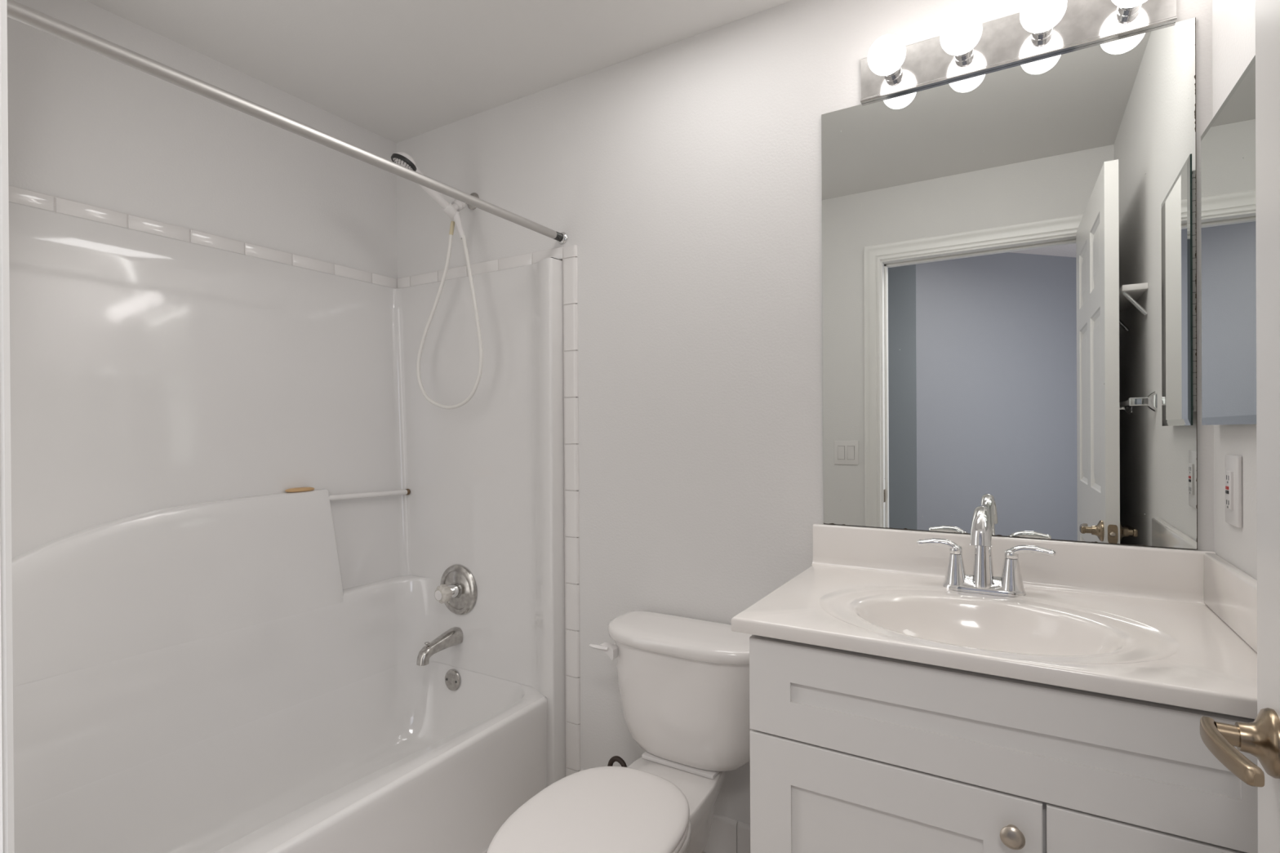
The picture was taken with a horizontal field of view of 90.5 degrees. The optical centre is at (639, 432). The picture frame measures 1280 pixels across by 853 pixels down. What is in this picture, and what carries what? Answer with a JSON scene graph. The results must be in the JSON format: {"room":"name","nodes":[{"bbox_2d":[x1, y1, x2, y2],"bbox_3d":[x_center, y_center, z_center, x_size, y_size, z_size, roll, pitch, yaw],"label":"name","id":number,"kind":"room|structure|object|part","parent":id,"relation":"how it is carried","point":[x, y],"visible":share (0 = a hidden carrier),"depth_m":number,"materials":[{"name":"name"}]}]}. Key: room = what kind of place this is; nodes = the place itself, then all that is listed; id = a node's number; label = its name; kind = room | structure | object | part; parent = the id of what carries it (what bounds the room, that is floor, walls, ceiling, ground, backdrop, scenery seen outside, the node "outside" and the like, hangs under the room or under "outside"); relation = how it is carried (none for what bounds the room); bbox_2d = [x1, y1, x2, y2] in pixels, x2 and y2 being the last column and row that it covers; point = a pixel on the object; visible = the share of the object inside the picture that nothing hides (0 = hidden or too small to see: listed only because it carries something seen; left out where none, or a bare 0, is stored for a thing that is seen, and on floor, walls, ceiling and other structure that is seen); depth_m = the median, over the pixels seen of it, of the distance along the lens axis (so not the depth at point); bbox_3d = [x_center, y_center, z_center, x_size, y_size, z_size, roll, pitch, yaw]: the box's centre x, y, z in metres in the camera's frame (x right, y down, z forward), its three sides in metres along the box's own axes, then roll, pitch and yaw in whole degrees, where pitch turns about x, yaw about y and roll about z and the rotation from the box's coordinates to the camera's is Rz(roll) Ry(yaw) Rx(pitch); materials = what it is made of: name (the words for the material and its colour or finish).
{"room":"bathroom","nodes":[
{"label":"bathroom","id":0,"kind":"room"},
{"bbox_2d":[7,0,397,279],"bbox_3d":[-1.424,0.037,1.825,0.120,2.343,1.640,0,0,31],"label":"wall","id":1,"kind":"structure","parent":0,"point":[86,126],"depth_m":1.86,"materials":[{"name":"white paint"}]},
{"bbox_2d":[8,185,397,288],"bbox_3d":[-1.341,-0.579,1.843,0.008,0.042,1.518,0,0,31],"label":"trim","id":2,"kind":"structure","parent":1,"relation":"attached to","point":[16,195],"depth_m":1.84,"materials":[{"name":"white tile"}]},
{"bbox_2d":[84,0,791,142],"bbox_3d":[-0.306,-1.180,1.218,2.670,0.080,1.760,0,0,31],"label":"ceiling","id":3,"kind":"structure","parent":0,"point":[397,71],"depth_m":1.84,"materials":[{"name":"white paint"}]},
{"bbox_2d":[395,0,1213,824],"bbox_3d":[0.122,0.027,1.926,2.670,2.343,0.120,0,0,31],"label":"wall","id":4,"kind":"structure","parent":0,"point":[684,176],"depth_m":1.84,"materials":[{"name":"white paint"}]},
{"bbox_2d":[6,0,567,244],"bbox_3d":[-0.644,-0.632,1.424,0.041,0.041,1.519,0,0,31],"label":"shower rod","id":5,"kind":"object","parent":4,"relation":"attached to","point":[16,11],"visible":1,"depth_m":1.20,"materials":[{"name":"grey metal"}]},
{"bbox_2d":[391,151,483,408],"bbox_3d":[-0.669,-0.493,2.164,0.273,0.820,0.306,0,0,-3],"label":"shower","id":6,"kind":"object","parent":4,"relation":"attached to","point":[404,159],"visible":0.77,"depth_m":2.19,"materials":[{"name":"white plastic"}]},
{"bbox_3d":[-0.714,-0.822,2.122,0.073,0.161,0.245,0,0,31],"label":"handle","id":7,"kind":"part","parent":6,"relation":"part of","materials":[{"name":"white plastic"}]},
{"bbox_2d":[397,246,564,288],"bbox_3d":[-0.603,-0.585,2.281,0.826,0.042,0.008,0,0,31],"label":"trim","id":8,"kind":"structure","parent":4,"relation":"attached to","point":[531,258],"depth_m":2.24,"materials":[{"name":"white tile"}]},
{"bbox_2d":[562,244,580,776],"bbox_3d":[-0.223,0.297,2.058,0.057,1.806,0.009,0,0,31],"label":"trim","id":9,"kind":"structure","parent":4,"relation":"attached to","point":[570,260],"depth_m":2.05,"materials":[{"name":"white tile"}]},
{"bbox_2d":[579,768,750,852],"bbox_3d":[0.144,1.141,1.844,0.785,0.115,0.010,0,0,31],"label":"baseboard","id":10,"kind":"structure","parent":4,"relation":"attached to","point":[726,835],"depth_m":1.78,"materials":[{"name":"white wood"}]},
{"bbox_2d":[821,17,1197,550],"bbox_3d":[0.789,-0.294,1.451,0.739,1.056,0.005,0,0,31],"label":"wall mirror","id":11,"kind":"object","parent":4,"relation":"attached to","point":[1009,253],"visible":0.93,"depth_m":1.41,"materials":[{"name":"clear glass"}]},
{"bbox_2d":[811,523,1215,604],"bbox_3d":[0.786,0.286,1.440,0.787,0.102,0.034,0,0,31],"label":"backsplash","id":12,"kind":"structure","parent":4,"relation":"attached to","point":[1162,574],"depth_m":1.38,"materials":[{"name":"stone"}]},
{"bbox_2d":[860,0,1177,104],"bbox_3d":[0.782,-0.877,1.375,0.608,0.109,0.137,0,0,31],"label":"vanity light","id":13,"kind":"object","parent":4,"relation":"attached to","point":[1003,42],"depth_m":1.40,"materials":[{"name":"silver metal"}]},
{"bbox_3d":[0.571,-0.875,1.470,0.083,0.083,0.083,0,0,31],"label":"light bulb","id":14,"kind":"part","parent":13,"relation":"part of","materials":[{"name":"white glass"}]},
{"bbox_2d":[884,66,902,81],"bbox_3d":[0.604,-0.875,1.524,0.041,0.041,0.042,0,0,31],"label":"socket","id":15,"kind":"object","parent":13,"relation":"attached to","point":[896,76],"depth_m":1.53,"materials":[{"name":"silver metal"}]},
{"bbox_3d":[0.704,-0.875,1.391,0.083,0.083,0.083,0,0,31],"label":"light bulb","id":16,"kind":"part","parent":13,"relation":"part of","materials":[{"name":"white glass"}]},
{"bbox_2d":[954,48,973,62],"bbox_3d":[0.736,-0.876,1.445,0.041,0.041,0.042,0,0,31],"label":"socket","id":17,"kind":"object","parent":13,"relation":"attached to","point":[968,57],"depth_m":1.45,"materials":[{"name":"silver metal"}]},
{"bbox_2d":[1031,27,1053,41],"bbox_3d":[0.867,-0.876,1.367,0.041,0.041,0.042,0,0,31],"label":"socket","id":18,"kind":"object","parent":13,"relation":"attached to","point":[1047,36],"depth_m":1.38,"materials":[{"name":"silver metal"}]},
{"bbox_3d":[0.834,-0.876,1.312,0.083,0.083,0.083,0,0,31],"label":"light bulb","id":19,"kind":"part","parent":13,"relation":"part of","materials":[{"name":"white glass"}]},
{"bbox_3d":[0.964,-0.876,1.234,0.083,0.083,0.083,0,0,31],"label":"light bulb","id":20,"kind":"part","parent":13,"relation":"part of","materials":[{"name":"white glass"}]},
{"bbox_2d":[1116,4,1142,17],"bbox_3d":[0.997,-0.877,1.289,0.041,0.041,0.042,0,0,31],"label":"socket","id":21,"kind":"object","parent":13,"relation":"attached to","point":[1136,11],"depth_m":1.30,"materials":[{"name":"silver metal"}]},
{"bbox_2d":[1212,0,1257,579],"bbox_3d":[0.763,0.028,0.516,0.122,2.343,1.640,0,0,31],"label":"wall","id":22,"kind":"structure","parent":0,"point":[1233,21],"depth_m":1.13,"materials":[{"name":"white paint"}]},
{"bbox_2d":[1200,54,1256,425],"bbox_3d":[1.004,-0.291,1.068,0.030,0.555,0.342,0,0,31],"label":"medicine cabinet","id":23,"kind":"object","parent":22,"relation":"attached to","point":[1228,144],"visible":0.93,"depth_m":1.05,"materials":[{"name":"silver mirror"}]},
{"bbox_2d":[1224,454,1242,528],"bbox_3d":[1.049,0.102,1.126,0.013,0.124,0.080,0,0,31],"label":"outlet","id":24,"kind":"object","parent":22,"relation":"attached to","point":[1233,464],"visible":1,"depth_m":1.11,"materials":[{"name":"white plastic"}]},
{"bbox_2d":[1225,471,1233,510],"bbox_3d":[1.048,0.102,1.127,0.006,0.067,0.033,0,0,31],"label":"receptacle","id":25,"kind":"object","parent":24,"relation":"attached to","point":[1228,474],"depth_m":1.12,"materials":[{"name":"white plastic"}]},
{"bbox_3d":[-0.292,1.243,1.226,2.670,0.080,1.760,0,0,31],"label":"floor","id":26,"kind":"structure","parent":0,"visible":0},
{"bbox_2d":[8,201,565,852],"bbox_3d":[-0.984,0.321,1.641,0.821,1.770,1.508,0,0,31],"label":"bathtub","id":27,"kind":"object","parent":26,"relation":"on","point":[210,655],"visible":0.97,"depth_m":1.90,"materials":[{"name":"white plastic"}]},
{"bbox_2d":[13,662,543,852],"bbox_3d":[-0.949,0.998,1.619,0.640,0.275,1.492,0,0,31],"label":"basin","id":28,"kind":"object","parent":27,"relation":"in","point":[396,757],"depth_m":1.80,"materials":[{"name":"white plastic"}]},
{"bbox_2d":[284,487,314,492],"bbox_3d":[-1.122,0.187,2.095,0.038,0.012,0.096,0,0,31],"label":"soap","id":29,"kind":"object","parent":27,"relation":"on","point":[297,489],"visible":1,"depth_m":2.08,"materials":[{"name":"brown"}]},
{"bbox_2d":[328,488,410,501],"bbox_3d":[-0.983,0.226,2.299,0.025,0.028,0.349,0,0,31],"label":"bar","id":30,"kind":"object","parent":27,"relation":"attached to","point":[388,493],"visible":1,"depth_m":2.29,"materials":[{"name":"white plastic"}]},
{"bbox_2d":[416,626,462,666],"bbox_3d":[-0.713,0.752,2.243,0.060,0.085,0.174,0,0,31],"label":"tub spout","id":31,"kind":"object","parent":27,"relation":"attached to","point":[453,636],"visible":1,"depth_m":2.23,"materials":[{"name":"silver metal"}]},
{"bbox_3d":[-0.685,0.903,2.317,0.077,0.077,0.012,0,0,31],"label":"overflow plate","id":32,"kind":"part","parent":27,"relation":"part of","materials":[{"name":"silver metal"}]},
{"bbox_2d":[434,564,476,614],"bbox_3d":[-0.684,0.571,2.269,0.182,0.182,0.098,0,0,31],"label":"shower valve","id":33,"kind":"object","parent":27,"relation":"attached to","point":[457,589],"visible":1,"depth_m":2.28,"materials":[{"name":"silver metal"}]},
{"bbox_3d":[-0.698,0.571,2.246,0.063,0.066,0.040,0,0,31],"label":"knob","id":34,"kind":"part","parent":33,"relation":"part of","materials":[{"name":"clear plastic"}]},
{"bbox_2d":[486,610,753,852],"bbox_3d":[-0.015,0.864,1.470,0.495,0.673,0.791,0,0,31],"label":"toilet","id":35,"kind":"object","parent":26,"relation":"on","point":[684,682],"visible":0.89,"depth_m":1.57,"materials":[{"name":"white ceramic"}]},
{"bbox_3d":[-0.105,0.842,1.352,0.362,0.024,0.495,0,0,31],"label":"seat lid","id":36,"kind":"part","parent":35,"relation":"part of","materials":[{"name":"white plastic"}]},
{"bbox_3d":[-0.101,0.599,1.739,0.072,0.036,0.039,0,0,31],"label":"flush lever","id":37,"kind":"part","parent":35,"relation":"part of","materials":[{"name":"white plastic"}]},
{"bbox_2d":[607,755,626,767],"bbox_3d":[-0.004,0.973,1.861,0.191,0.210,0.089,0,0,44],"label":"supply hose","id":38,"kind":"object","parent":35,"relation":"attached to","point":[615,758],"visible":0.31,"depth_m":1.88,"materials":[{"name":"brown rubber"}]},
{"bbox_3d":[0.129,0.547,1.710,0.492,0.042,0.229,0,0,31],"label":"tank lid","id":39,"kind":"part","parent":35,"relation":"part of","materials":[{"name":"white ceramic"}]},
{"bbox_3d":[-0.105,0.865,1.351,0.360,0.018,0.492,0,0,31],"label":"seat","id":40,"kind":"part","parent":35,"relation":"part of","materials":[{"name":"white plastic"}]},
{"bbox_3d":[0.131,0.718,1.712,0.462,0.304,0.202,0,0,31],"label":"tank","id":41,"kind":"part","parent":35,"relation":"part of","materials":[{"name":"white ceramic"}]},
{"bbox_2d":[749,635,1257,852],"bbox_3d":[0.661,0.781,1.204,0.757,0.832,0.567,0,0,31],"label":"vanity cabinet","id":42,"kind":"object","parent":26,"relation":"on","point":[851,752],"visible":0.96,"depth_m":0.99,"materials":[{"name":"white paint"}]},
{"bbox_3d":[0.407,0.816,1.069,0.460,0.526,0.019,0,0,31],"label":"door","id":43,"kind":"part","parent":42,"relation":"part of","materials":[{"name":"white paint"}]},
{"bbox_2d":[731,523,1257,719],"bbox_3d":[0.651,0.351,1.213,0.787,0.230,0.562,0,0,31],"label":"countertop","id":44,"kind":"structure","parent":42,"relation":"on","point":[1128,621],"depth_m":1.24,"materials":[{"name":"stone"}]},
{"bbox_2d":[916,505,1056,597],"bbox_3d":[0.714,0.246,1.324,0.262,0.189,0.131,0,0,31],"label":"sink faucet","id":45,"kind":"object","parent":44,"relation":"on","point":[982,580],"visible":1,"depth_m":1.34,"materials":[{"name":"silver metal"}]},
{"bbox_3d":[0.662,0.248,1.403,0.092,0.030,0.028,0,0,31],"label":"lever","id":46,"kind":"part","parent":45,"relation":"part of","materials":[{"name":"silver metal"}]},
{"bbox_3d":[0.690,0.296,1.387,0.049,0.064,0.049,0,0,31],"label":"handle","id":47,"kind":"part","parent":45,"relation":"part of","materials":[{"name":"silver metal"}]},
{"bbox_3d":[0.713,0.240,1.323,0.045,0.177,0.129,0,0,31],"label":"spout","id":48,"kind":"part","parent":45,"relation":"part of","materials":[{"name":"silver metal"}]},
{"bbox_3d":[0.736,0.323,1.360,0.158,0.036,0.045,0,0,31],"label":"plate","id":49,"kind":"part","parent":45,"relation":"part of","materials":[{"name":"silver metal"}]},
{"bbox_3d":[0.780,0.295,1.333,0.049,0.064,0.049,0,0,31],"label":"handle","id":50,"kind":"part","parent":45,"relation":"part of","materials":[{"name":"silver metal"}]},
{"bbox_3d":[0.808,0.248,1.315,0.092,0.030,0.028,0,0,31],"label":"lever","id":51,"kind":"part","parent":45,"relation":"part of","materials":[{"name":"silver metal"}]},
{"bbox_2d":[1203,552,1257,653],"bbox_3d":[0.976,0.286,1.010,0.020,0.101,0.534,0,0,31],"label":"side splash","id":52,"kind":"object","parent":44,"relation":"on","point":[1230,593],"visible":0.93,"depth_m":1.08,"materials":[{"name":"stone"}]},
{"bbox_3d":[0.558,0.603,0.950,0.033,0.033,0.027,0,0,31],"label":"knob","id":53,"kind":"part","parent":42,"relation":"part of","materials":[{"name":"silver metal"}]},
{"bbox_3d":[0.734,0.815,0.873,0.292,0.526,0.019,0,0,31],"label":"door","id":54,"kind":"part","parent":42,"relation":"part of","materials":[{"name":"white paint"}]},
{"bbox_3d":[-0.719,0.036,0.521,2.670,2.343,0.115,0,0,31],"label":"wall","id":55,"kind":"structure","parent":0,"visible":0},
{"bbox_2d":[0,532,3,852],"bbox_3d":[-0.098,0.198,0.150,0.821,2.015,0.119,0,0,31],"label":"trim","id":56,"kind":"structure","parent":55,"relation":"attached to","point":[1,717],"depth_m":0.40,"materials":[{"name":"white paint"}]},
{"bbox_2d":[0,0,14,852],"bbox_3d":[-0.063,0.166,0.209,0.945,2.077,0.024,0,0,31],"label":"trim","id":57,"kind":"structure","parent":55,"relation":"attached to","point":[5,379],"depth_m":0.41,"materials":[{"name":"white paint"}]},
{"bbox_2d":[1200,0,1279,852],"bbox_3d":[0.481,0.191,0.347,0.144,1.996,0.808,0,0,31],"label":"door","id":58,"kind":"structure","parent":55,"relation":"in","point":[1260,738],"depth_m":0.65,"materials":[{"name":"white paint"}]},
{"bbox_3d":[0.581,0.313,0.623,0.031,0.023,0.115,0,0,31],"label":"lever handle","id":59,"kind":"part","parent":58,"relation":"part of","materials":[{"name":"gold metal"}]}
]}

